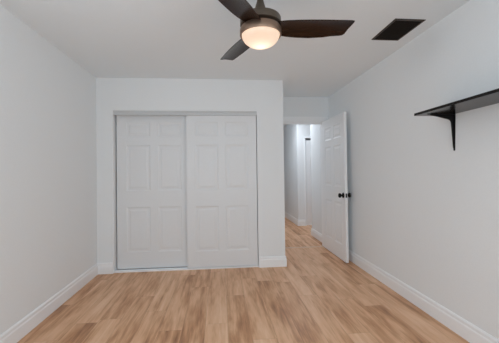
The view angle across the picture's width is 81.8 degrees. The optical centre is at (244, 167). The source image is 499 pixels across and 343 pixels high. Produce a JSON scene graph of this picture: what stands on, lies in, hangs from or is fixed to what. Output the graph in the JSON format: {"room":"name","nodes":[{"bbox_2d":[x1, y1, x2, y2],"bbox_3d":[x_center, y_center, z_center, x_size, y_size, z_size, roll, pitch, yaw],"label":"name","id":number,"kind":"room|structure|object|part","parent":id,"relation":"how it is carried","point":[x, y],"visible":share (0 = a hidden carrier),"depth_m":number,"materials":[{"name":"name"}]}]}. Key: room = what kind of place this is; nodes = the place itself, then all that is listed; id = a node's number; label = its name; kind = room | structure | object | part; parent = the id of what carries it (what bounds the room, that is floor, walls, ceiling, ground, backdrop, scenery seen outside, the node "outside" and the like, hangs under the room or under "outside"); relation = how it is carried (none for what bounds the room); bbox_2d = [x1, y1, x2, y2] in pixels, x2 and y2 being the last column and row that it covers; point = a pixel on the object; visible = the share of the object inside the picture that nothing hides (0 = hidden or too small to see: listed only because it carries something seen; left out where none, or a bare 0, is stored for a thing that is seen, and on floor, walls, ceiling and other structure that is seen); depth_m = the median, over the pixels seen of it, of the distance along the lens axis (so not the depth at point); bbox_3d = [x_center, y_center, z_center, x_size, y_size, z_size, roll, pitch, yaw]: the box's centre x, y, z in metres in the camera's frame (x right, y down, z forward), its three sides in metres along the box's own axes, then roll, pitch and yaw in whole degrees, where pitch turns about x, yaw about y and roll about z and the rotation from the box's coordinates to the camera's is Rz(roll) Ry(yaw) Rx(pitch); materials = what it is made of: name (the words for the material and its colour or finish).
{"room":"empty bedroom","nodes":[
{"label":"empty bedroom","id":0,"kind":"room"},
{"bbox_2d":[0,5,116,334],"bbox_3d":[-1.726,0.069,1.613,0.115,2.440,5.842,-1,-1,-5],"label":"wall","id":1,"kind":"structure","parent":0,"point":[48,146],"depth_m":2.46,"materials":[{"name":"paint"}]},
{"bbox_2d":[0,263,97,342],"bbox_3d":[-1.610,1.213,1.176,0.015,0.137,4.756,-1,-1,-5],"label":"baseboard","id":2,"kind":"structure","parent":1,"relation":"attached to","point":[15,333],"depth_m":2.48,"materials":[{"name":"paint"}]},
{"bbox_2d":[96,78,284,262],"bbox_3d":[-0.664,0.085,3.735,2.364,2.440,0.115,-1,-1,-5],"label":"wall","id":3,"kind":"structure","parent":0,"point":[265,97],"depth_m":3.71,"materials":[{"name":"paint"}]},
{"bbox_2d":[97,262,112,273],"bbox_3d":[-1.726,1.248,3.560,0.192,0.137,0.015,-1,-1,-5],"label":"baseboard","id":4,"kind":"structure","parent":3,"relation":"attached to","point":[103,268],"depth_m":3.56,"materials":[{"name":"paint"}]},
{"bbox_2d":[116,115,187,268],"bbox_3d":[-1.166,0.298,3.732,0.935,1.983,0.034,-1,-1,-5],"label":"door","id":5,"kind":"structure","parent":3,"relation":"in","point":[151,149],"depth_m":3.71,"materials":[{"name":"paint"}]},
{"bbox_2d":[113,110,256,115],"bbox_3d":[-0.750,-0.695,3.740,1.815,0.058,0.107,-1,-1,-5],"label":"closet track","id":6,"kind":"object","parent":3,"relation":"attached to","point":[115,112],"visible":1,"depth_m":3.70,"materials":[{"name":"metal"}]},
{"bbox_2d":[112,110,258,272],"bbox_3d":[-0.738,0.291,3.727,1.827,2.030,0.111,-1,-1,-5],"label":"trim","id":7,"kind":"structure","parent":3,"relation":"attached to","point":[113,116],"depth_m":3.66,"materials":[{"name":"paint"}]},
{"bbox_2d":[186,116,257,267],"bbox_3d":[-0.292,0.290,3.747,0.906,1.982,0.034,-1,-1,-5],"label":"door","id":8,"kind":"structure","parent":3,"relation":"in","point":[221,158],"depth_m":3.73,"materials":[{"name":"paint"}]},
{"bbox_2d":[0,0,468,126],"bbox_3d":[0.512,-1.194,4.153,5.039,0.100,10.480,-1,-1,-5],"label":"ceiling","id":9,"kind":"structure","parent":0,"point":[165,39],"depth_m":2.57,"materials":[{"name":"paint"}]},
{"bbox_2d":[218,0,354,59],"bbox_3d":[0.201,-0.967,1.874,0.940,0.409,1.051,-1,-1,-5],"label":"ceiling fan","id":10,"kind":"object","parent":9,"relation":"hanging from","point":[261,26],"visible":1,"depth_m":1.78,"materials":[{"name":"brown wood"}]},
{"bbox_3d":[-0.043,-0.871,2.118,0.156,0.043,0.510,0,-1,-26],"label":"blade","id":11,"kind":"part","parent":10,"relation":"part of","materials":[{"name":"brown wood"}]},
{"bbox_3d":[-0.051,-0.879,1.544,0.156,0.043,0.510,-1,-1,28],"label":"blade","id":12,"kind":"part","parent":10,"relation":"part of","materials":[{"name":"brown wood"}]},
{"bbox_3d":[0.102,-0.802,1.828,0.240,0.079,0.240,-1,-1,-5],"label":"lamp shade","id":13,"kind":"part","parent":10,"relation":"part of","materials":[{"name":"white glass"}]},
{"bbox_3d":[0.425,-0.881,1.834,0.510,0.043,0.156,-1,-1,-1],"label":"blade","id":14,"kind":"part","parent":10,"relation":"part of","materials":[{"name":"brown wood"}]},
{"bbox_2d":[371,18,424,40],"bbox_3d":[1.305,-1.173,2.470,0.257,0.009,0.362,-1,-1,-5],"label":"ceiling vent","id":15,"kind":"object","parent":9,"relation":"in","point":[397,29],"visible":1,"depth_m":2.44,"materials":[{"name":"brown metal"}]},
{"bbox_2d":[17,217,469,342],"bbox_3d":[0.544,1.336,4.117,5.039,0.080,10.480,-1,-1,-5],"label":"floor","id":16,"kind":"structure","parent":0,"point":[319,297],"depth_m":2.62,"materials":[{"name":"brown wood"}]},
{"bbox_2d":[114,265,258,272],"bbox_3d":[-0.726,1.298,3.715,1.815,0.017,0.100,-1,-1,-5],"label":"closet track","id":17,"kind":"object","parent":16,"relation":"on","point":[167,268],"visible":0.88,"depth_m":3.68,"materials":[{"name":"metal"}]},
{"bbox_2d":[285,246,323,247],"bbox_3d":[0.894,1.296,4.672,0.806,0.006,0.040,-1,-1,-5],"label":"threshold","id":18,"kind":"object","parent":16,"relation":"on","point":[312,246],"depth_m":4.66,"materials":[{"name":"brown wood"}]},
{"bbox_2d":[283,124,309,219],"bbox_3d":[1.901,0.113,7.992,1.643,2.440,2.800,-1,-1,-5],"label":"wall","id":19,"kind":"structure","parent":0,"point":[294,134],"depth_m":6.75,"materials":[{"name":"paint"}]},
{"bbox_2d":[285,212,304,225],"bbox_3d":[1.167,1.272,7.903,0.171,0.137,2.815,-1,-1,-5],"label":"baseboard","id":20,"kind":"structure","parent":19,"relation":"attached to","point":[294,220],"depth_m":6.71,"materials":[{"name":"paint"}]},
{"bbox_2d":[304,137,309,225],"bbox_3d":[1.759,0.307,6.565,0.795,2.015,0.012,-1,-1,-5],"label":"trim","id":21,"kind":"structure","parent":19,"relation":"attached to","point":[304,137],"depth_m":6.53,"materials":[{"name":"paint"}]},
{"bbox_2d":[305,140,311,224],"bbox_3d":[1.757,0.341,6.593,0.715,1.923,0.034,-1,-1,-5],"label":"door","id":22,"kind":"structure","parent":19,"relation":"in","point":[307,142],"depth_m":6.55,"materials":[{"name":"paint"}]},
{"bbox_2d":[283,97,328,116],"bbox_3d":[-0.210,0.092,4.618,3.421,2.440,0.115,-1,-1,-5],"label":"wall","id":23,"kind":"structure","parent":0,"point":[292,106],"depth_m":4.68,"materials":[{"name":"paint"}]},
{"bbox_2d":[310,124,321,233],"bbox_3d":[2.135,0.071,5.261,1.643,2.440,0.762,-1,-1,-5],"label":"wall","id":24,"kind":"structure","parent":0,"point":[314,128],"depth_m":5.28,"materials":[{"name":"paint"}]},
{"bbox_2d":[283,117,328,245],"bbox_3d":[0.913,0.240,4.705,0.942,2.118,0.131,-1,-1,-5],"label":"door frame","id":25,"kind":"structure","parent":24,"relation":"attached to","point":[319,123],"depth_m":4.69,"materials":[{"name":"paint"}]},
{"bbox_2d":[322,112,350,262],"bbox_3d":[1.321,0.268,4.249,0.169,2.016,0.834,-1,-1,-5],"label":"door","id":26,"kind":"structure","parent":25,"relation":"attached to","point":[334,132],"depth_m":4.15,"materials":[{"name":"paint"}]},
{"bbox_2d":[311,228,321,241],"bbox_3d":[2.041,1.224,5.253,1.458,0.137,0.758,-1,-1,-5],"label":"baseboard","id":27,"kind":"structure","parent":24,"relation":"attached to","point":[314,233],"depth_m":5.25,"materials":[{"name":"paint"}]},
{"bbox_2d":[328,0,498,339],"bbox_3d":[1.687,0.029,1.850,0.115,2.440,5.728,-1,-1,-5],"label":"wall","id":28,"kind":"structure","parent":0,"point":[423,211],"depth_m":2.41,"materials":[{"name":"paint"}]},
{"bbox_2d":[349,250,498,342],"bbox_3d":[1.633,1.182,1.878,0.015,0.137,5.598,-1,-1,-5],"label":"baseboard","id":29,"kind":"structure","parent":28,"relation":"attached to","point":[457,324],"depth_m":2.46,"materials":[{"name":"paint"}]},
{"bbox_2d":[414,88,498,150],"bbox_3d":[1.505,-0.281,1.700,0.266,0.298,1.121,-1,-1,-5],"label":"wall shelf","id":30,"kind":"object","parent":28,"relation":"attached to","point":[448,111],"visible":1,"depth_m":1.95,"materials":[{"name":"black metal"}]},
{"bbox_3d":[0.420,0.079,4.250,0.115,2.440,0.727,-1,-1,-5],"label":"wall","id":31,"kind":"structure","parent":0,"visible":0},
{"bbox_2d":[259,256,286,267],"bbox_3d":[0.334,1.230,4.150,0.360,0.137,0.836,-1,-1,-5],"label":"baseboard","id":32,"kind":"structure","parent":31,"relation":"attached to","point":[267,261],"depth_m":3.73,"materials":[{"name":"paint"}]}
]}

